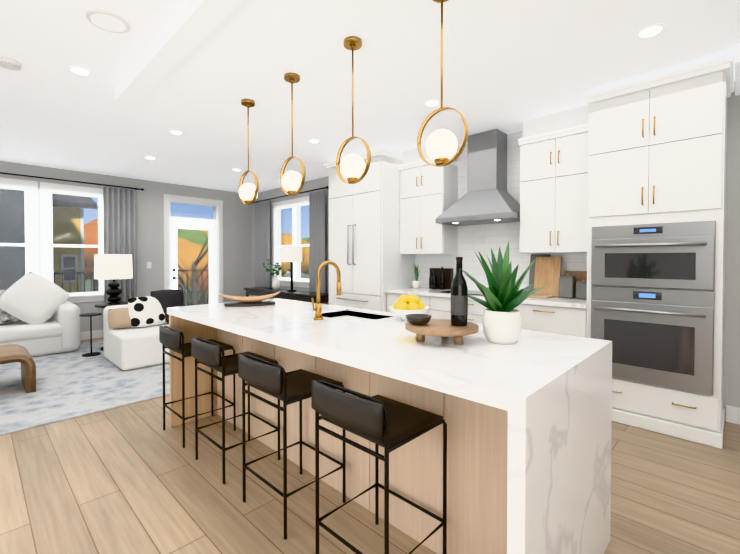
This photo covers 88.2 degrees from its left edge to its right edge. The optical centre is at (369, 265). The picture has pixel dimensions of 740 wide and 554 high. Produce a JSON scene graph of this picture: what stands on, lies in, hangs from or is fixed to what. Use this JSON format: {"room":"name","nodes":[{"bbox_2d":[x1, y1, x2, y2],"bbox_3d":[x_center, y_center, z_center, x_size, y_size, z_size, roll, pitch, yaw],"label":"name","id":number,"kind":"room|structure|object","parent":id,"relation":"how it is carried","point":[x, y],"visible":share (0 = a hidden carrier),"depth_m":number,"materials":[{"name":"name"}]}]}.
{"room":"kitchen","nodes":[
{"label":"kitchen","id":0,"kind":"room"},
{"bbox_2d":[0,161,250,331],"bbox_3d":[-5.289,-0.140,5.638,0.160,2.720,7.930,1,1,44],"label":"wall","id":1,"kind":"structure","parent":0,"point":[236,238],"depth_m":6.93,"materials":[{"name":"grey paint"}]},
{"bbox_2d":[0,177,103,302],"bbox_3d":[-5.686,-0.318,5.158,0.170,1.870,3.650,1,1,44],"label":"window","id":2,"kind":"structure","parent":1,"relation":"in","point":[31,226],"depth_m":5.83,"materials":[{"name":"white wood"}]},
{"bbox_2d":[0,172,143,302],"bbox_3d":[-5.887,-0.051,4.793,0.150,2.537,5.442,1,1,44],"label":"curtain","id":3,"kind":"object","parent":1,"relation":"attached to","point":[119,216],"visible":0.56,"depth_m":6.47,"materials":[{"name":"grey fabric"}]},
{"bbox_2d":[81,330,102,339],"bbox_3d":[-5.829,1.165,4.971,0.016,0.130,5.810,1,1,44],"label":"baseboard","id":4,"kind":"structure","parent":1,"relation":"attached to","point":[85,335],"depth_m":6.27,"materials":[{"name":"white"}]},
{"bbox_2d":[146,262,150,267],"bbox_3d":[-3.983,0.001,6.875,0.008,0.120,0.080,1,1,44],"label":"switch plate","id":5,"kind":"object","parent":1,"relation":"attached to","point":[148,264],"visible":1,"depth_m":6.87,"materials":[{"name":"white plastic"}]},
{"bbox_2d":[163,194,222,305],"bbox_3d":[-3.475,-0.064,7.510,0.178,2.510,1.120,1,1,44],"label":"door frame","id":6,"kind":"structure","parent":1,"relation":"attached to","point":[213,227],"depth_m":7.53,"materials":[{"name":"white wood"}]},
{"bbox_2d":[0,337,739,553],"bbox_3d":[-1.435,1.337,1.950,10.860,0.120,7.930,1,1,44],"label":"floor","id":7,"kind":"structure","parent":0,"point":[134,478],"depth_m":2.11,"materials":[{"name":"brown wood"}]},
{"bbox_2d":[0,341,169,434],"bbox_3d":[-3.949,1.239,3.981,3.340,0.010,4.150,1,1,44],"label":"rug","id":8,"kind":"object","parent":7,"relation":"on","point":[72,384],"depth_m":3.82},
{"bbox_2d":[0,344,35,392],"bbox_3d":[-3.967,1.047,3.454,0.640,0.386,1.370,1,1,44],"label":"coffee table","id":9,"kind":"object","parent":8,"relation":"on","point":[11,353],"visible":1,"depth_m":3.70,"materials":[{"name":"brown wood"}]},
{"bbox_2d":[0,271,80,356],"bbox_3d":[-5.229,0.657,4.718,0.860,1.128,2.550,1,1,44],"label":"sofa","id":10,"kind":"object","parent":8,"relation":"on","point":[39,315],"visible":1,"depth_m":5.14,"materials":[{"name":"white fabric"}]},
{"bbox_2d":[79,313,101,356],"bbox_3d":[-3.769,0.938,5.157,0.250,0.552,0.250,1,1,44],"label":"table","id":11,"kind":"object","parent":8,"relation":"on","point":[91,353],"visible":1,"depth_m":5.15,"materials":[{"name":"black metal"}]},
{"bbox_2d":[95,302,127,350],"bbox_3d":[-3.720,0.885,5.553,0.460,0.646,0.460,1,1,44],"label":"side table","id":12,"kind":"object","parent":8,"relation":"on","point":[102,305],"visible":0.38,"depth_m":5.45,"materials":[{"name":"black metal"}]},
{"bbox_2d":[94,254,132,303],"bbox_3d":[-3.720,0.203,5.543,0.470,0.714,0.470,1,1,44],"label":"light","id":13,"kind":"object","parent":12,"relation":"on","point":[113,266],"visible":1,"depth_m":5.39,"materials":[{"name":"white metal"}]},
{"bbox_2d":[103,289,183,370],"bbox_3d":[-2.847,0.780,4.988,0.900,0.873,0.920,1,1,44],"label":"armchair","id":14,"kind":"object","parent":8,"relation":"on","point":[131,341],"visible":0.83,"depth_m":4.79,"materials":[{"name":"white fabric"}]},
{"bbox_2d":[159,326,235,447],"bbox_3d":[-1.316,0.857,2.888,0.406,0.804,0.430,1,1,44],"label":"stool","id":15,"kind":"object","parent":7,"relation":"on","point":[170,339],"visible":0.79,"depth_m":2.78,"materials":[{"name":"black metal"}]},
{"bbox_2d":[191,337,279,483],"bbox_3d":[-0.877,0.863,2.465,0.406,0.804,0.430,1,1,44],"label":"stool","id":16,"kind":"object","parent":7,"relation":"on","point":[208,354],"visible":0.81,"depth_m":2.35,"materials":[{"name":"black leather"}]},
{"bbox_2d":[244,287,328,302],"bbox_3d":[-1.501,0.827,6.761,2.280,0.748,0.380,1,1,44],"label":"console table","id":17,"kind":"object","parent":7,"relation":"on","point":[304,296],"visible":0.35,"depth_m":6.42,"materials":[{"name":"black wood"}]},
{"bbox_2d":[263,259,282,289],"bbox_3d":[-1.715,0.171,6.946,0.388,0.555,0.364,1,1,44],"label":"vase","id":18,"kind":"object","parent":17,"relation":"on","point":[276,283],"visible":1,"depth_m":6.92,"materials":[{"name":"white ceramic"}]},
{"bbox_2d":[281,246,301,291],"bbox_3d":[-1.357,0.064,6.625,0.360,0.780,0.360,1,1,44],"label":"light","id":19,"kind":"object","parent":17,"relation":"on","point":[291,254],"visible":1,"depth_m":6.48,"materials":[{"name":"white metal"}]},
{"bbox_2d":[238,354,345,538],"bbox_3d":[-0.423,0.870,2.028,0.406,0.804,0.430,1,1,44],"label":"stool","id":20,"kind":"object","parent":7,"relation":"on","point":[277,381],"visible":0.85,"depth_m":1.92,"materials":[{"name":"black leather"}]},
{"bbox_2d":[324,152,415,311],"bbox_3d":[0.009,-0.092,5.339,1.050,2.628,0.686,1,1,44],"label":"tall cabinet","id":21,"kind":"object","parent":7,"relation":"on","point":[364,216],"depth_m":4.95,"materials":[{"name":"white wood"}]},
{"bbox_2d":[311,380,446,553],"bbox_3d":[0.031,0.877,1.591,0.406,0.804,0.430,1,1,44],"label":"stool","id":22,"kind":"object","parent":7,"relation":"on","point":[388,425],"visible":1,"depth_m":1.50,"materials":[{"name":"black leather"}]},
{"bbox_2d":[169,314,611,553],"bbox_3d":[-0.223,0.830,2.378,2.778,0.878,1.017,1,1,44],"label":"kitchen island","id":23,"kind":"object","parent":7,"relation":"on","point":[527,416],"depth_m":1.59,"materials":[{"name":"white stone"}]},
{"bbox_2d":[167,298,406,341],"bbox_3d":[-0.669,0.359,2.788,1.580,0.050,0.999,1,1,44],"label":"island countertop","id":24,"kind":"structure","parent":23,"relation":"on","point":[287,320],"depth_m":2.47,"materials":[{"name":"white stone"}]},
{"bbox_2d":[219,292,279,306],"bbox_3d":[-0.980,0.275,3.127,0.258,0.106,0.431,1,1,44],"label":"bowl","id":25,"kind":"object","parent":24,"relation":"on","point":[251,301],"visible":1,"depth_m":3.08,"materials":[{"name":"brown wood"}]},
{"bbox_2d":[311,261,340,319],"bbox_3d":[-0.278,0.155,2.446,0.086,0.366,0.216,1,1,44],"label":"faucet","id":26,"kind":"object","parent":24,"relation":"on","point":[317,308],"visible":1,"depth_m":2.38,"materials":[{"name":"gold metal"}]},
{"bbox_2d":[389,294,429,320],"bbox_3d":[0.244,0.261,2.365,0.256,0.158,0.256,1,1,44],"label":"fruit bowl","id":27,"kind":"object","parent":24,"relation":"on","point":[402,306],"visible":0.92,"depth_m":2.31,"materials":[{"name":"yellow food"}]},
{"bbox_2d":[405,319,478,343],"bbox_3d":[0.333,0.313,1.780,0.336,0.071,0.336,1,1,44],"label":"tray","id":28,"kind":"object","parent":23,"relation":"on","point":[440,327],"visible":0.9,"depth_m":1.69,"materials":[{"name":"brown wood"}]},
{"bbox_2d":[405,314,431,324],"bbox_3d":[0.227,0.257,1.785,0.124,0.040,0.124,1,1,44],"label":"bowl","id":29,"kind":"object","parent":28,"relation":"on","point":[418,319],"visible":1,"depth_m":1.75,"materials":[{"name":"black ceramic"}]},
{"bbox_2d":[451,257,467,326],"bbox_3d":[0.411,0.120,1.758,0.077,0.315,0.077,1,1,44],"label":"wine bottle","id":30,"kind":"object","parent":28,"relation":"on","point":[459,303],"visible":1,"depth_m":1.73,"materials":[{"name":"black glass"}]},
{"bbox_2d":[463,241,547,343],"bbox_3d":[0.601,0.116,1.758,0.416,0.467,0.438,1,1,44],"label":"agave plant","id":31,"kind":"object","parent":23,"relation":"on","point":[504,297],"visible":0.98,"depth_m":1.70,"materials":[{"name":"green plant"}]},
{"bbox_2d":[388,292,427,314],"bbox_3d":[0.653,0.787,4.788,0.660,0.888,0.606,1,1,44],"label":"base cabinet","id":32,"kind":"object","parent":7,"relation":"on","point":[393,297],"depth_m":4.69,"materials":[{"name":"white wood"}]},
{"bbox_2d":[428,296,486,323],"bbox_3d":[1.218,0.796,4.244,0.910,0.888,0.606,1,1,44],"label":"base cabinet","id":33,"kind":"object","parent":7,"relation":"on","point":[440,306],"depth_m":4.18,"materials":[{"name":"white wood"}]},
{"bbox_2d":[515,304,583,336],"bbox_3d":[1.795,0.804,3.689,0.690,0.888,0.606,1,1,44],"label":"base cabinet","id":34,"kind":"object","parent":7,"relation":"on","point":[534,317],"depth_m":3.41,"materials":[{"name":"white wood"}]},
{"bbox_2d":[384,288,583,307],"bbox_3d":[1.219,0.332,4.215,2.260,0.040,0.636,1,1,44],"label":"countertop","id":35,"kind":"structure","parent":34,"relation":"on","point":[554,302],"depth_m":3.66,"materials":[{"name":"white stone"}]},
{"bbox_2d":[412,262,420,288],"bbox_3d":[0.598,0.130,4.923,0.110,0.340,0.111,1,1,44],"label":"snake plant","id":36,"kind":"object","parent":35,"relation":"on","point":[416,283],"visible":1,"depth_m":4.89,"materials":[{"name":"green plant"}]},
{"bbox_2d":[429,269,437,288],"bbox_3d":[0.806,0.182,4.793,0.062,0.240,0.064,1,1,44],"label":"bottle","id":37,"kind":"object","parent":35,"relation":"on","point":[433,279],"depth_m":4.86,"materials":[{"name":"black glass"}]},
{"bbox_2d":[430,268,452,288],"bbox_3d":[0.884,0.171,4.845,0.320,0.260,0.127,1,1,44],"label":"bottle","id":38,"kind":"object","parent":35,"relation":"on","point":[448,271],"depth_m":4.77,"materials":[{"name":"black glass"}]},
{"bbox_2d":[438,267,444,289],"bbox_3d":[0.899,0.163,4.746,0.062,0.280,0.064,1,1,44],"label":"bottle","id":39,"kind":"object","parent":35,"relation":"on","point":[441,278],"depth_m":4.73,"materials":[{"name":"black glass"}]},
{"bbox_2d":[448,288,482,295],"bbox_3d":[1.209,0.308,4.227,0.750,0.008,0.420,1,1,44],"label":"cooktop","id":40,"kind":"object","parent":35,"relation":"in","point":[471,291],"depth_m":4.23,"materials":[{"name":"silver metal"}]},
{"bbox_2d":[528,254,586,298],"bbox_3d":[1.829,0.104,3.764,0.620,0.427,0.379,1,1,44],"label":"cutting boards","id":41,"kind":"object","parent":35,"relation":"on","point":[545,270],"visible":0.54,"depth_m":3.88,"materials":[{"name":"brown wood"}]},
{"bbox_2d":[559,274,575,297],"bbox_3d":[1.930,0.203,3.725,0.124,0.232,0.124,1,1,44],"label":"canister","id":42,"kind":"object","parent":35,"relation":"on","point":[570,287],"depth_m":3.68,"materials":[{"name":"grey ceramic"}]},
{"bbox_2d":[574,278,586,298],"bbox_3d":[2.031,0.229,3.629,0.110,0.182,0.110,1,1,44],"label":"canister","id":43,"kind":"object","parent":35,"relation":"on","point":[580,287],"depth_m":3.60,"materials":[{"name":"grey ceramic"}]},
{"bbox_2d":[584,60,731,448],"bbox_3d":[2.327,-0.057,3.125,0.840,2.628,0.660,1,1,44],"label":"tall cabinet","id":44,"kind":"object","parent":7,"relation":"on","point":[618,194],"depth_m":2.84,"materials":[{"name":"white wood"}]},
{"bbox_2d":[0,0,739,192],"bbox_3d":[-1.435,-1.442,1.907,10.860,0.240,7.930,1,1,44],"label":"ceiling","id":45,"kind":"structure","parent":0,"point":[195,72],"depth_m":2.87,"materials":[{"name":"white paint"}]},
{"bbox_2d":[0,56,20,70],"bbox_3d":[-2.578,-1.432,2.724,0.129,0.045,0.129,1,1,35],"label":"recessed light","id":46,"kind":"object","parent":45,"relation":"in","point":[7,63],"depth_m":2.70,"materials":[{"name":"white plastic"}]},
{"bbox_2d":[68,66,92,75],"bbox_3d":[-2.171,-1.453,2.858,0.149,0.007,0.149,0,1,5],"label":"recessed light","id":47,"kind":"object","parent":45,"relation":"in","point":[78,70],"depth_m":2.85,"materials":[{"name":"white plastic"}]},
{"bbox_2d":[85,9,129,33],"bbox_3d":[-1.551,-1.441,2.262,0.219,0.013,0.219,0,1,-1],"label":"recessed light","id":48,"kind":"object","parent":45,"relation":"in","point":[107,21],"depth_m":2.25,"materials":[{"name":"white plastic"}]},
{"bbox_2d":[169,130,183,134],"bbox_3d":[-2.154,-1.475,4.245,0.149,0.007,0.149,1,1,38],"label":"recessed light","id":49,"kind":"object","parent":45,"relation":"in","point":[176,132],"depth_m":4.23,"materials":[{"name":"white plastic"}]},
{"bbox_2d":[239,99,258,204],"bbox_3d":[-1.092,-1.005,3.423,0.300,0.918,0.164,1,1,44],"label":"pendant light","id":50,"kind":"object","parent":45,"relation":"hanging from","point":[248,193],"visible":1,"depth_m":3.38,"materials":[{"name":"gold metal"}]},
{"bbox_2d":[280,73,305,195],"bbox_3d":[-0.602,-0.998,2.952,0.300,0.918,0.164,1,1,44],"label":"pendant light","id":51,"kind":"object","parent":45,"relation":"hanging from","point":[291,183],"visible":1,"depth_m":2.92,"materials":[{"name":"gold metal"}]},
{"bbox_2d":[308,139,319,142],"bbox_3d":[-0.668,-1.480,4.549,0.149,0.007,0.149,0,1,5],"label":"recessed light","id":52,"kind":"object","parent":45,"relation":"in","point":[309,140],"depth_m":4.52,"materials":[{"name":"white plastic"}]},
{"bbox_2d":[336,36,370,183],"bbox_3d":[-0.112,-0.990,2.480,0.300,0.918,0.164,1,1,44],"label":"pendant light","id":53,"kind":"object","parent":45,"relation":"hanging from","point":[354,168],"visible":1,"depth_m":2.44,"materials":[{"name":"gold metal"}]},
{"bbox_2d":[424,99,440,106],"bbox_3d":[0.562,-1.462,3.448,0.149,0.007,0.149,1,1,38],"label":"recessed light","id":54,"kind":"object","parent":45,"relation":"in","point":[430,103],"depth_m":3.44,"materials":[{"name":"white plastic"}]},
{"bbox_2d":[417,0,468,166],"bbox_3d":[0.378,-0.983,2.009,0.300,0.918,0.164,1,1,44],"label":"pendant light","id":55,"kind":"object","parent":45,"relation":"hanging from","point":[441,146],"visible":1,"depth_m":1.98,"materials":[{"name":"gold metal"}]},
{"bbox_2d":[636,23,665,38],"bbox_3d":[1.736,-1.446,2.360,0.149,0.007,0.149,0,1,5],"label":"recessed light","id":56,"kind":"object","parent":45,"relation":"in","point":[652,30],"depth_m":2.35,"materials":[{"name":"white plastic"}]},
{"bbox_2d":[251,81,739,420],"bbox_3d":[1.317,-0.125,4.671,10.700,2.720,0.160,1,1,44],"label":"wall","id":57,"kind":"structure","parent":0,"point":[731,381],"depth_m":3.06,"materials":[{"name":"grey paint"}]},
{"bbox_2d":[255,200,270,298],"bbox_3d":[-2.197,-0.056,7.796,0.544,2.455,0.075,1,1,44],"label":"curtain","id":58,"kind":"object","parent":57,"relation":"attached to","point":[262,209],"depth_m":7.76,"materials":[{"name":"grey fabric"}]},
{"bbox_2d":[271,196,308,287],"bbox_3d":[-1.422,-0.420,7.242,1.480,1.650,0.170,1,1,44],"label":"window","id":59,"kind":"structure","parent":57,"relation":"in","point":[298,280],"depth_m":7.27,"materials":[{"name":"white wood"}]},
{"bbox_2d":[253,186,328,202],"bbox_3d":[-1.550,-1.305,7.211,2.464,0.044,0.130,1,1,44],"label":"curtain rod","id":60,"kind":"object","parent":57,"relation":"attached to","point":[326,187],"depth_m":6.87,"materials":[{"name":"black metal"}]},
{"bbox_2d":[309,189,325,303],"bbox_3d":[-0.907,-0.037,6.555,0.404,2.455,0.076,1,1,44],"label":"curtain","id":61,"kind":"object","parent":57,"relation":"attached to","point":[316,232],"depth_m":6.54,"materials":[{"name":"grey fabric"}]},
{"bbox_2d":[400,160,459,255],"bbox_3d":[0.743,-0.698,4.858,0.660,1.120,0.346,1,1,44],"label":"upper cabinet","id":62,"kind":"object","parent":57,"relation":"attached to","point":[426,190],"depth_m":4.70,"materials":[{"name":"white wood"}]},
{"bbox_2d":[400,145,459,163],"bbox_3d":[0.767,-1.383,4.873,0.660,0.199,0.276,1,1,44],"label":"soffit","id":63,"kind":"object","parent":57,"relation":"attached to","point":[412,156],"depth_m":4.84,"materials":[{"name":"white paint"}]},
{"bbox_2d":[435,129,519,225],"bbox_3d":[1.248,-0.971,4.246,0.900,0.999,0.494,1,1,44],"label":"range hood","id":64,"kind":"object","parent":57,"relation":"attached to","point":[487,198],"visible":0.96,"depth_m":4.19,"materials":[{"name":"silver metal"}]},
{"bbox_2d":[516,128,583,255],"bbox_3d":[1.885,-0.681,3.759,0.690,1.120,0.346,1,1,44],"label":"upper cabinet","id":65,"kind":"object","parent":57,"relation":"attached to","point":[550,168],"depth_m":3.66,"materials":[{"name":"white wood"}]},
{"bbox_2d":[520,107,583,139],"bbox_3d":[1.909,-1.366,3.774,0.690,0.199,0.276,1,1,44],"label":"soffit","id":66,"kind":"object","parent":57,"relation":"attached to","point":[574,118],"depth_m":3.70,"materials":[{"name":"white paint"}]},
{"bbox_2d":[726,405,739,424],"bbox_3d":[3.922,1.211,2.062,2.920,0.130,0.016,1,1,44],"label":"baseboard","id":67,"kind":"structure","parent":57,"relation":"attached to","point":[732,414],"depth_m":3.04,"materials":[{"name":"white"}]},
{"label":"outside","id":68,"kind":"structure","parent":0,"visible":0},
{"bbox_2d":[85,273,308,305],"bbox_3d":[-43.128,3.855,48.515,110.460,0.200,130.000,1,1,44],"label":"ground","id":69,"kind":"structure","parent":68,"point":[87,285],"depth_m":62.90,"materials":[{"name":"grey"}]},
{"bbox_2d":[0,189,24,289],"bbox_3d":[-14.892,0.053,6.725,5.100,8.700,13.650,1,1,44],"label":"building","id":70,"kind":"structure","parent":69,"relation":"on","point":[9,220],"depth_m":9.59,"materials":[{"name":"grey"}]},
{"bbox_2d":[52,194,97,292],"bbox_3d":[-14.113,0.401,16.531,6.930,7.700,2.650,1,1,44],"label":"house","id":71,"kind":"structure","parent":69,"relation":"on","point":[70,234],"depth_m":14.75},
{"bbox_2d":[84,218,308,305],"bbox_3d":[-11.154,-0.062,25.287,24.362,8.354,31.746,1,1,44],"label":"trees","id":72,"kind":"object","parent":69,"relation":"on","point":[200,258],"depth_m":22.56,"materials":[{"name":"brown plant"}]},
{"bbox_3d":[-5.905,1.305,6.255,1.548,0.130,8.210,1,1,44],"label":"floor","id":73,"kind":"structure","parent":68,"visible":0},
{"bbox_2d":[0,269,208,305],"bbox_3d":[-6.412,0.683,6.733,0.060,1.100,8.230,1,1,44],"label":"railing","id":74,"kind":"object","parent":73,"relation":"on","point":[95,286],"depth_m":7.63,"materials":[{"name":"black metal"}]}
]}

